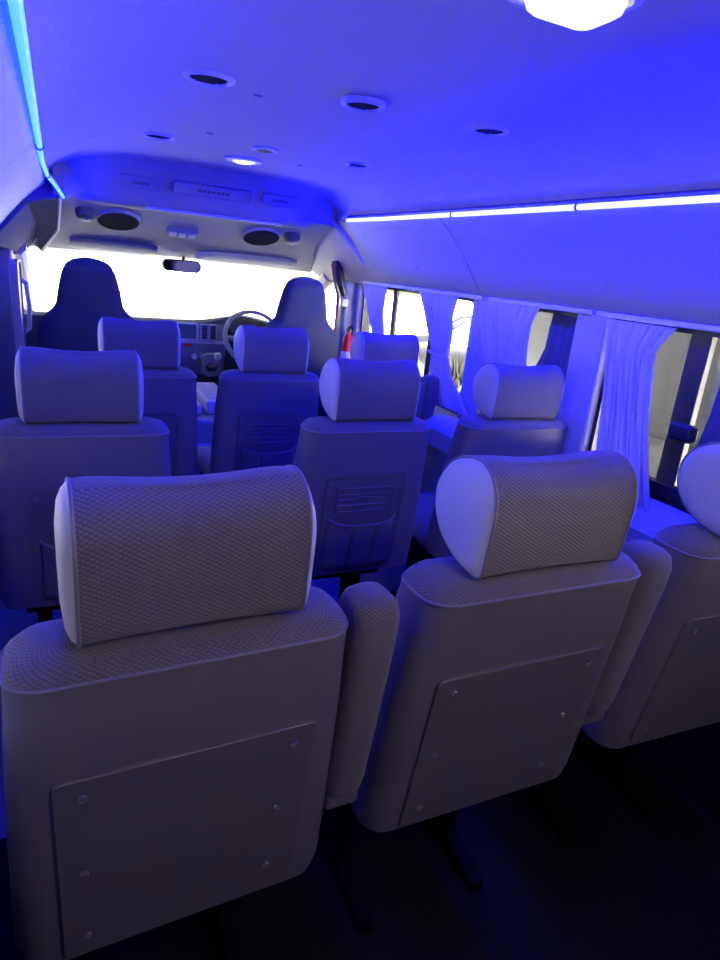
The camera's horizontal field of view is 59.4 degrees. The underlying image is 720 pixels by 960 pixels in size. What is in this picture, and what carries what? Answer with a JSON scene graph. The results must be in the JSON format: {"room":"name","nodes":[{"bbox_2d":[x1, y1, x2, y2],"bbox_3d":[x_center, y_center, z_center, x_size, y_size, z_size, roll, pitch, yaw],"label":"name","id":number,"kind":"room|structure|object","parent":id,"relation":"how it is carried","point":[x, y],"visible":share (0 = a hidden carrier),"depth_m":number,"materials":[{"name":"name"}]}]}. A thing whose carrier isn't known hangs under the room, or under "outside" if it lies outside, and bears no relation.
{"room":"vehicle interior","nodes":[
{"label":"vehicle interior","id":0,"kind":"room"},
{"bbox_2d":[0,0,43,223],"bbox_3d":[-0.737,-0.493,1.006,0.385,0.274,3.960,-3,20,-25],"label":"wall","id":1,"kind":"structure","parent":0,"point":[16,129],"depth_m":1.26,"materials":[{"name":"grey plastic"}]},
{"bbox_2d":[0,170,58,251],"bbox_3d":[-1.536,-1.234,2.792,0.377,0.460,0.500,-3,20,-25],"label":"trim","id":2,"kind":"structure","parent":1,"relation":"attached to","point":[35,216],"depth_m":2.74,"materials":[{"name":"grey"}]},
{"bbox_2d":[41,196,61,251],"bbox_3d":[-1.396,-1.159,2.892,0.050,0.238,0.513,-7,22,-34],"label":"trim","id":3,"kind":"structure","parent":1,"relation":"attached to","point":[60,197],"depth_m":2.88,"materials":[{"name":"white plastic"}]},
{"bbox_2d":[30,162,333,271],"bbox_3d":[-0.823,-1.317,3.116,1.480,0.455,0.600,-3,20,-25],"label":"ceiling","id":4,"kind":"structure","parent":0,"point":[213,234],"depth_m":3.10,"materials":[{"name":"grey plastic"}]},
{"bbox_2d":[70,238,157,254],"bbox_3d":[-1.237,-1.175,3.182,0.410,0.055,0.117,-3,20,-25],"label":"sun visor","id":5,"kind":"object","parent":4,"relation":"attached to","point":[80,243],"visible":1,"depth_m":3.16,"materials":[{"name":"grey plastic"}]},
{"bbox_2d":[166,227,197,238],"bbox_3d":[-0.870,-1.208,3.088,0.150,0.045,0.064,-3,20,-25],"label":"lamp","id":6,"kind":"object","parent":4,"relation":"attached to","point":[170,231],"visible":1,"depth_m":3.07,"materials":[{"name":"grey plastic"}]},
{"bbox_2d":[66,155,324,228],"bbox_3d":[-0.715,-1.313,2.883,1.230,0.235,0.490,-3,20,-25],"label":"console","id":7,"kind":"object","parent":4,"relation":"attached to","point":[153,185],"visible":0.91,"depth_m":2.75,"materials":[{"name":"grey plastic"}]},
{"bbox_2d":[75,206,95,221],"bbox_3d":[-1.220,-1.191,2.810,0.092,0.079,0.097,-3,20,-25],"label":"tweeter","id":8,"kind":"object","parent":7,"relation":"attached to","point":[83,213],"visible":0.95,"depth_m":2.78,"materials":[{"name":"grey plastic"}]},
{"bbox_2d":[96,209,140,230],"bbox_3d":[-1.111,-1.204,2.906,0.196,0.102,0.190,-3,20,-25],"label":"speaker","id":9,"kind":"object","parent":7,"relation":"attached to","point":[114,219],"visible":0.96,"depth_m":2.87},
{"bbox_2d":[241,227,280,245],"bbox_3d":[-0.499,-1.238,3.189,0.196,0.102,0.190,-3,20,-25],"label":"speaker","id":10,"kind":"object","parent":7,"relation":"attached to","point":[258,236],"visible":0.96,"depth_m":3.16},
{"bbox_2d":[283,232,299,244],"bbox_3d":[-0.347,-1.239,3.213,0.092,0.079,0.097,-3,20,-25],"label":"tweeter","id":11,"kind":"object","parent":7,"relation":"attached to","point":[291,238],"visible":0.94,"depth_m":3.18,"materials":[{"name":"grey plastic"}]},
{"bbox_2d":[195,251,296,267],"bbox_3d":[-0.620,-1.209,3.466,0.550,0.055,0.117,-3,20,-25],"label":"sun visor","id":12,"kind":"object","parent":4,"relation":"attached to","point":[214,256],"visible":1,"depth_m":3.44,"materials":[{"name":"grey plastic"}]},
{"bbox_2d":[0,556,407,838],"bbox_3d":[-0.730,0.306,3.107,2.000,0.060,3.100,-3,20,-25],"label":"floor","id":13,"kind":"structure","parent":0,"point":[12,622],"depth_m":2.31,"materials":[{"name":"grey plastic"}]},
{"bbox_2d":[0,346,170,622],"bbox_3d":[-0.801,0.117,1.856,0.434,1.067,0.603,-3,20,-24],"label":"passenger seat","id":14,"kind":"object","parent":13,"relation":"on","point":[81,412],"visible":0.72,"depth_m":1.50,"materials":[{"name":"grey fabric"}]},
{"bbox_2d":[37,257,133,350],"bbox_3d":[-1.332,-0.451,3.128,0.460,1.247,0.680,-3,20,-25],"label":"seat","id":15,"kind":"object","parent":13,"relation":"on","point":[88,291],"visible":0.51,"depth_m":2.70,"materials":[{"name":"grey fabric"}]},
{"bbox_2d":[98,317,196,475],"bbox_3d":[-0.931,-0.146,2.614,0.434,1.067,0.603,-3,20,-25],"label":"passenger seat","id":16,"kind":"object","parent":13,"relation":"on","point":[170,391],"visible":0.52,"depth_m":2.30,"materials":[{"name":"grey fabric"}]},
{"bbox_2d":[196,382,217,447],"bbox_3d":[-0.955,-0.202,3.510,0.460,0.606,0.700,-3,20,-25],"label":"engine cover","id":17,"kind":"object","parent":13,"relation":"on","point":[206,391],"visible":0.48,"depth_m":3.26,"materials":[{"name":"grey plastic"}]},
{"bbox_2d":[197,401,201,414],"bbox_3d":[-0.959,-0.394,3.306,0.220,0.054,0.240,-3,20,-25],"label":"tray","id":18,"kind":"object","parent":17,"relation":"on","point":[199,406],"visible":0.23,"depth_m":3.25,"materials":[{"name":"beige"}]},
{"bbox_2d":[197,325,319,474],"bbox_3d":[-0.481,-0.161,2.791,0.434,1.067,0.603,-3,20,-25],"label":"passenger seat","id":19,"kind":"object","parent":13,"relation":"on","point":[261,406],"visible":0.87,"depth_m":2.46,"materials":[{"name":"grey fabric"}]},
{"bbox_2d":[197,446,210,473],"bbox_3d":[-0.529,-0.061,2.907,0.414,0.126,0.430,-3,20,-25],"label":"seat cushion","id":20,"kind":"object","parent":19,"relation":"on","point":[203,452],"depth_m":2.82,"materials":[{"name":"grey fabric"}]},
{"bbox_2d":[263,277,337,415],"bbox_3d":[-0.448,-0.500,3.537,0.460,1.247,0.680,-3,20,-25],"label":"seat","id":21,"kind":"object","parent":13,"relation":"on","point":[302,301],"visible":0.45,"depth_m":3.12,"materials":[{"name":"grey fabric"}]},
{"bbox_2d":[293,357,430,599],"bbox_3d":[-0.108,0.083,2.166,0.434,1.067,0.603,-3,20,-25],"label":"passenger seat","id":22,"kind":"object","parent":13,"relation":"on","point":[362,463],"visible":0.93,"depth_m":1.85,"materials":[{"name":"grey fabric"}]},
{"bbox_2d":[350,331,439,420],"bbox_3d":[-0.010,-0.187,3.009,0.486,1.067,0.603,-3,20,-25],"label":"passenger seat","id":23,"kind":"object","parent":13,"relation":"on","point":[365,346],"visible":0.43,"depth_m":2.62,"materials":[{"name":"grey fabric"}]},
{"bbox_2d":[389,363,567,596],"bbox_3d":[0.384,0.056,2.393,0.434,1.067,0.603,-2,20,-23],"label":"passenger seat","id":24,"kind":"object","parent":13,"relation":"on","point":[518,406],"visible":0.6,"depth_m":2.02,"materials":[{"name":"grey fabric"}]},
{"bbox_2d":[412,492,435,549],"bbox_3d":[0.338,0.155,2.510,0.414,0.126,0.430,-2,20,-23],"label":"seat cushion","id":25,"kind":"object","parent":24,"relation":"on","point":[426,500],"depth_m":2.36,"materials":[{"name":"grey fabric"}]},
{"bbox_2d":[352,283,369,336],"bbox_3d":[0.007,-0.889,3.644,0.095,0.520,0.060,-3,20,-25],"label":"wall pillar","id":26,"kind":"structure","parent":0,"point":[359,288],"depth_m":3.58,"materials":[{"name":"grey plastic"}]},
{"bbox_2d":[340,325,353,358],"bbox_3d":[-0.067,-0.734,3.624,0.082,0.306,0.094,-3,20,-25],"label":"fire extinguisher","id":27,"kind":"object","parent":26,"relation":"attached to","point":[347,339],"visible":0.48,"depth_m":3.59,"materials":[{"name":"red metal"}]},
{"bbox_2d":[23,0,719,221],"bbox_3d":[0.085,-0.745,1.220,2.080,0.260,3.810,-3,20,-25],"label":"ceiling","id":28,"kind":"structure","parent":0,"point":[629,104],"depth_m":1.26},
{"bbox_2d":[7,0,64,198],"bbox_3d":[-0.741,-0.777,1.474,0.062,0.072,2.624,-3,20,-23],"label":"light strip","id":29,"kind":"object","parent":28,"relation":"attached to","point":[16,7],"visible":0.97,"depth_m":0.84,"materials":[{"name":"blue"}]},
{"bbox_2d":[140,132,174,140],"bbox_3d":[-0.640,-1.090,2.000,0.106,0.012,0.106,-3,20,-25],"label":"ceiling vent","id":30,"kind":"object","parent":28,"relation":"in","point":[152,135],"visible":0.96,"depth_m":1.99,"materials":[{"name":"white plastic"}]},
{"bbox_2d":[147,135,168,138],"bbox_3d":[-0.640,-1.090,2.000,0.071,0.004,0.063,-3,20,-25],"label":"grille","id":31,"kind":"object","parent":30,"relation":"attached to","point":[148,136],"depth_m":2.01,"materials":[{"name":"grey plastic"}]},
{"bbox_2d":[181,70,235,87],"bbox_3d":[-0.311,-0.825,1.297,0.110,0.012,0.110,-3,20,-25],"label":"ceiling vent","id":32,"kind":"object","parent":28,"relation":"in","point":[212,79],"visible":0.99,"depth_m":1.29,"materials":[{"name":"white plastic"}]},
{"bbox_2d":[190,74,226,84],"bbox_3d":[-0.311,-0.825,1.297,0.073,0.004,0.066,-3,20,-25],"label":"grille","id":33,"kind":"object","parent":32,"relation":"attached to","point":[199,79],"depth_m":1.30,"materials":[{"name":"grey plastic"}]},
{"bbox_2d":[225,155,262,164],"bbox_3d":[-0.432,-1.184,2.347,0.140,0.016,0.140,-3,20,-25],"label":"recessed light","id":34,"kind":"object","parent":28,"relation":"in","point":[244,160],"visible":1,"depth_m":2.31,"materials":[{"name":"white plastic"}]},
{"bbox_2d":[251,146,277,153],"bbox_3d":[-0.314,-1.087,2.083,0.090,0.010,0.090,-3,20,-25],"label":"ceiling vent","id":35,"kind":"object","parent":28,"relation":"in","point":[263,149],"visible":1,"depth_m":2.06,"materials":[{"name":"white plastic"}]},
{"bbox_2d":[345,161,370,168],"bbox_3d":[-0.007,-1.087,2.178,0.094,0.012,0.094,-3,20,-25],"label":"ceiling vent","id":36,"kind":"object","parent":28,"relation":"in","point":[359,165],"visible":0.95,"depth_m":2.17,"materials":[{"name":"white plastic"}]},
{"bbox_2d":[340,95,385,112],"bbox_3d":[0.006,-0.824,1.387,0.102,0.012,0.102,-3,20,-25],"label":"ceiling vent","id":37,"kind":"object","parent":28,"relation":"in","point":[358,103],"visible":1,"depth_m":1.37,"materials":[{"name":"white plastic"}]},
{"bbox_2d":[347,103,377,109],"bbox_3d":[0.006,-0.824,1.387,0.068,0.004,0.061,-3,20,-25],"label":"grille","id":38,"kind":"object","parent":37,"relation":"attached to","point":[350,106],"depth_m":1.40,"materials":[{"name":"grey plastic"}]},
{"bbox_2d":[470,124,509,136],"bbox_3d":[0.309,-0.834,1.506,0.098,0.012,0.098,-3,20,-25],"label":"ceiling vent","id":39,"kind":"object","parent":28,"relation":"in","point":[486,130],"visible":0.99,"depth_m":1.50,"materials":[{"name":"white plastic"}]},
{"bbox_2d":[475,129,502,133],"bbox_3d":[0.309,-0.834,1.506,0.065,0.004,0.059,-3,20,-25],"label":"grille","id":40,"kind":"object","parent":39,"relation":"attached to","point":[477,131],"depth_m":1.51,"materials":[{"name":"grey plastic"}]},
{"bbox_2d":[346,188,719,221],"bbox_3d":[0.457,-0.836,1.946,0.028,0.037,2.480,-3,20,-25],"label":"light strip","id":41,"kind":"object","parent":28,"relation":"attached to","point":[712,195],"visible":1,"depth_m":1.71,"materials":[{"name":"grey plastic"}]},
{"bbox_2d":[506,0,642,30],"bbox_3d":[0.254,-0.588,0.774,0.171,0.032,0.110,-3,20,-25],"label":"recessed light","id":42,"kind":"object","parent":28,"relation":"in","point":[580,15],"visible":1,"depth_m":0.77,"materials":[{"name":"white plastic"}]},
{"bbox_2d":[416,315,470,376],"bbox_3d":[2.382,-2.537,12.626,4.200,1.430,2.120,7,18,6],"label":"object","id":43,"kind":"object","parent":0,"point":[461,325],"visible":0.06,"depth_m":11.88,"materials":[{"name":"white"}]},
{"bbox_2d":[457,296,487,417],"bbox_3d":[0.509,-0.495,2.604,0.095,0.520,0.140,-3,20,-25],"label":"wall pillar","id":44,"kind":"structure","parent":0,"point":[474,359],"depth_m":2.59,"materials":[{"name":"grey plastic"}]},
{"bbox_2d":[337,202,719,325],"bbox_3d":[0.775,-0.597,1.767,0.385,0.274,4.080,-3,20,-25],"label":"wall","id":45,"kind":"structure","parent":0,"point":[661,262],"depth_m":1.91,"materials":[{"name":"grey plastic"}]},
{"bbox_2d":[331,260,348,331],"bbox_3d":[-0.145,-0.799,3.572,0.112,0.847,0.065,-3,20,-25],"label":"belt","id":46,"kind":"object","parent":45,"relation":"attached to","point":[337,270],"visible":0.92,"depth_m":3.47,"materials":[{"name":"black fabric"}]},
{"bbox_2d":[312,210,370,281],"bbox_3d":[-0.088,-1.314,3.461,0.380,0.460,0.500,-3,20,-25],"label":"trim","id":47,"kind":"structure","parent":45,"relation":"attached to","point":[335,245],"depth_m":3.37,"materials":[{"name":"beige plastic"}]},
{"bbox_2d":[420,405,690,515],"bbox_3d":[0.785,0.380,2.142,0.070,0.805,4.080,-3,20,-25],"label":"wall","id":48,"kind":"structure","parent":0,"point":[435,459],"depth_m":2.97,"materials":[{"name":"grey plastic"}]},
{"bbox_2d":[335,279,356,357],"bbox_3d":[-0.101,-0.536,3.808,0.150,1.330,0.120,-3,20,-25],"label":"trim","id":49,"kind":"structure","parent":48,"relation":"attached to","point":[345,317],"depth_m":3.60,"materials":[{"name":"grey plastic"}]},
{"bbox_2d":[355,281,484,413],"bbox_3d":[0.241,-0.693,3.127,0.093,0.506,1.260,-3,20,-25],"label":"window","id":50,"kind":"structure","parent":48,"relation":"in","point":[365,324],"depth_m":3.17,"materials":[{"name":"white plastic"}]},
{"bbox_2d":[362,283,387,333],"bbox_3d":[0.064,-0.791,3.370,0.026,0.477,0.358,-3,20,-25],"label":"curtain","id":51,"kind":"object","parent":50,"relation":"hanging from","point":[375,295],"visible":0.5,"depth_m":3.30,"materials":[{"name":"grey fabric"}]},
{"bbox_2d":[419,291,466,415],"bbox_3d":[0.354,-0.566,2.771,0.056,0.472,0.527,-3,20,-25],"label":"curtain","id":52,"kind":"object","parent":50,"relation":"hanging from","point":[439,309],"visible":0.96,"depth_m":2.76,"materials":[{"name":"grey fabric"}]},
{"bbox_2d":[488,297,594,321],"bbox_3d":[0.632,-0.386,2.318,0.093,0.506,0.560,-3,20,-25],"label":"rail","id":53,"kind":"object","parent":48,"relation":"in","point":[574,316],"depth_m":2.17,"materials":[{"name":"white plastic"}]},
{"bbox_2d":[479,300,538,365],"bbox_3d":[0.524,-0.430,2.417,0.026,0.477,0.362,-3,20,-25],"label":"curtain","id":54,"kind":"object","parent":53,"relation":"hanging from","point":[505,327],"visible":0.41,"depth_m":2.35,"materials":[{"name":"grey fabric"}]},
{"bbox_2d":[536,314,575,417],"bbox_3d":[0.673,-0.358,2.239,0.017,0.451,0.202,-3,20,-25],"label":"curtain","id":55,"kind":"object","parent":53,"relation":"hanging from","point":[557,350],"visible":0.4,"depth_m":2.19,"materials":[{"name":"grey fabric"}]},
{"bbox_2d":[426,405,697,542],"bbox_3d":[0.735,0.082,2.005,0.105,0.165,3.960,-3,20,-25],"label":"trim","id":56,"kind":"structure","parent":48,"relation":"attached to","point":[643,526],"depth_m":1.81,"materials":[{"name":"grey plastic"}]},
{"bbox_2d":[588,311,719,513],"bbox_3d":[1.062,-0.049,1.427,0.093,0.506,1.490,-3,20,-25],"label":"window","id":57,"kind":"structure","parent":48,"relation":"in","point":[682,432],"depth_m":1.75,"materials":[{"name":"black plastic"}]},
{"bbox_2d":[596,319,675,511],"bbox_3d":[0.790,-0.199,1.870,0.023,0.513,0.317,-3,20,-25],"label":"curtain","id":58,"kind":"object","parent":57,"relation":"hanging from","point":[631,347],"visible":0.81,"depth_m":1.85,"materials":[{"name":"grey fabric"}]},
{"bbox_2d":[696,386,719,446],"bbox_3d":[1.034,-0.078,1.496,0.010,0.442,0.557,-3,20,-25],"label":"curtain","id":59,"kind":"object","parent":57,"relation":"hanging from","point":[711,433],"visible":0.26,"depth_m":1.68,"materials":[{"name":"grey fabric"}]},
{"bbox_2d":[633,722,719,821],"bbox_3d":[1.158,0.774,1.263,0.030,0.560,1.900,-3,20,-25],"label":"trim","id":60,"kind":"structure","parent":48,"relation":"attached to","point":[689,758],"depth_m":1.74,"materials":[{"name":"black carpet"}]},
{"bbox_2d":[558,310,615,453],"bbox_3d":[0.756,-0.302,2.093,0.095,0.520,0.140,-3,20,-25],"label":"wall pillar","id":61,"kind":"structure","parent":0,"point":[586,365],"depth_m":2.05,"materials":[{"name":"grey plastic"}]},
{"bbox_3d":[0.311,1.133,0.954,2.000,0.058,1.960,-3,20,-25],"label":"floor","id":62,"kind":"structure","parent":0,"visible":0},
{"bbox_2d":[0,745,719,959],"bbox_3d":[0.301,1.090,0.969,1.860,0.012,1.900,-3,20,-25],"label":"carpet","id":63,"kind":"object","parent":62,"relation":"on","point":[630,885],"visible":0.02,"depth_m":1.42,"materials":[{"name":"black carpet"}]},
{"bbox_2d":[0,465,399,959],"bbox_3d":[-0.314,0.420,1.077,0.496,1.073,0.603,-4,21,-27],"label":"passenger seat","id":64,"kind":"object","parent":63,"relation":"on","point":[177,744],"visible":1,"depth_m":0.74,"materials":[{"name":"grey fabric"}]},
{"bbox_2d":[318,450,671,934],"bbox_3d":[0.160,0.382,1.341,0.526,1.067,0.633,-3,20,-25],"label":"passenger seat","id":65,"kind":"object","parent":63,"relation":"on","point":[517,640],"visible":0.99,"depth_m":0.99,"materials":[{"name":"grey fabric"}]},
{"bbox_2d":[519,442,719,846],"bbox_3d":[0.644,0.351,1.580,0.460,1.067,0.633,-2,20,-23],"label":"passenger seat","id":66,"kind":"object","parent":63,"relation":"on","point":[670,685],"visible":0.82,"depth_m":1.26,"materials":[{"name":"grey fabric"}]},
{"bbox_3d":[-1.307,-0.584,4.251,1.840,0.920,0.100,-3,20,-25],"label":"wall","id":67,"kind":"structure","parent":0,"visible":0},
{"bbox_2d":[13,244,35,310],"bbox_3d":[-1.773,-1.043,3.314,0.093,0.432,0.623,-3,20,-25],"label":"trim","id":68,"kind":"structure","parent":67,"relation":"attached to","point":[22,254],"depth_m":3.20,"materials":[{"name":"beige plastic"}]},
{"bbox_2d":[24,310,268,385],"bbox_3d":[-1.165,-0.798,3.918,1.620,0.540,0.426,-3,20,-25],"label":"dashboard","id":69,"kind":"object","parent":67,"relation":"attached to","point":[199,336],"visible":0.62,"depth_m":3.80,"materials":[{"name":"grey plastic"}]},
{"bbox_2d":[202,352,221,376],"bbox_3d":[-0.862,-0.681,3.730,0.100,0.172,0.232,-3,20,-25],"label":"lever","id":70,"kind":"object","parent":69,"relation":"attached to","point":[210,362],"visible":1,"depth_m":3.78,"materials":[{"name":"grey plastic"}]},
{"bbox_2d":[223,309,271,358],"bbox_3d":[-0.627,-0.837,3.739,0.349,0.319,0.247,5,18,-1],"label":"steering wheel","id":71,"kind":"object","parent":69,"relation":"attached to","point":[231,318],"visible":0.44,"depth_m":3.69,"materials":[{"name":"grey plastic"}]},
{"bbox_2d":[317,273,333,289],"bbox_3d":[-0.314,-1.123,3.988,0.093,0.432,0.624,-3,20,-25],"label":"trim","id":72,"kind":"structure","parent":67,"relation":"attached to","point":[323,279],"depth_m":3.70,"materials":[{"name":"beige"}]},
{"bbox_3d":[-1.101,-1.110,3.744,1.680,0.430,0.605,-3,20,-25],"label":"window","id":73,"kind":"structure","parent":67,"relation":"in","visible":0},
{"bbox_2d":[162,256,200,272],"bbox_3d":[-0.963,-1.168,3.401,0.200,0.092,0.065,-3,20,-25],"label":"mirror","id":74,"kind":"object","parent":73,"relation":"attached to","point":[174,265],"visible":0.98,"depth_m":3.38,"materials":[{"name":"grey plastic"}]},
{"bbox_3d":[-0.965,0.477,1.334,0.070,0.805,4.080,-3,20,-25],"label":"wall","id":75,"kind":"structure","parent":0,"visible":0},
{"bbox_2d":[0,249,19,419],"bbox_3d":[-1.720,-0.447,3.060,0.150,1.330,0.120,-3,20,-25],"label":"trim","id":76,"kind":"structure","parent":75,"relation":"attached to","point":[8,401],"depth_m":2.95,"materials":[{"name":"grey plastic"}]},
{"bbox_2d":[10,259,26,352],"bbox_3d":[-1.418,-0.455,2.663,0.025,0.900,0.300,-3,20,-25],"label":"curtain","id":77,"kind":"object","parent":75,"relation":"attached to","point":[15,264],"visible":0.52,"depth_m":2.47,"materials":[{"name":"grey fabric"}]},
{"bbox_2d":[22,278,31,332],"bbox_3d":[-1.574,-0.811,2.942,0.083,0.300,0.037,-3,20,-25],"label":"handle","id":78,"kind":"object","parent":75,"relation":"attached to","point":[26,284],"visible":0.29,"depth_m":2.94,"materials":[{"name":"grey plastic"}]},
{"label":"outside","id":79,"kind":"structure","parent":0,"visible":0},
{"bbox_2d":[85,255,472,334],"bbox_3d":[13.328,-23.779,82.256,85.800,0.010,135.400,-3,20,-25],"label":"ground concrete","id":80,"kind":"structure","parent":79,"point":[264,298],"depth_m":34.90,"materials":[{"name":"white concrete"}]},
{"bbox_2d":[420,351,464,393],"bbox_3d":[1.658,-1.590,10.284,2.103,0.974,1.882,-3,20,-25],"label":"grass tuft","id":81,"kind":"object","parent":80,"relation":"on","point":[457,371],"visible":0.06,"depth_m":10.12,"materials":[{"name":"yellow plant"}]},
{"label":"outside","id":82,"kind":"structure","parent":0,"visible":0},
{"bbox_2d":[27,250,208,318],"bbox_3d":[-54.673,-20.035,50.842,64.200,0.012,135.400,-3,20,-25],"label":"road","id":83,"kind":"structure","parent":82,"point":[46,267],"depth_m":27.60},
{"bbox_2d":[88,254,241,299],"bbox_3d":[-9.865,-9.958,31.291,7.947,1.921,3.172,-3,20,-25],"label":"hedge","id":84,"kind":"object","parent":83,"relation":"on","point":[191,279],"visible":0.77,"depth_m":31.31,"materials":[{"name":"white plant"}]},
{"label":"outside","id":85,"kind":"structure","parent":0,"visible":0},
{"bbox_2d":[143,255,419,296],"bbox_3d":[8.092,-32.422,104.261,76.000,1.600,68.000,-3,20,-25],"label":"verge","id":86,"kind":"structure","parent":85,"point":[243,273],"depth_m":61.52,"materials":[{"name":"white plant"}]},
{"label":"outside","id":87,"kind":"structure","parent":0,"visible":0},
{"bbox_3d":[2.868,0.659,5.388,3.600,0.012,2.800,-3,20,-25],"label":"yard","id":88,"kind":"structure","parent":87,"visible":0},
{"bbox_2d":[526,312,719,448],"bbox_3d":[2.253,-1.067,5.083,0.200,3.350,3.700,-3,20,-25],"label":"window","id":89,"kind":"structure","parent":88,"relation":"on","point":[670,358],"depth_m":4.76,"materials":[{"name":"clear glass"}]},
{"bbox_2d":[648,436,691,477],"bbox_3d":[1.942,0.032,5.349,0.250,1.050,3.700,-3,20,-25],"label":"wall","id":90,"kind":"structure","parent":88,"relation":"on","point":[656,445],"depth_m":4.61,"materials":[{"name":"grey concrete"}]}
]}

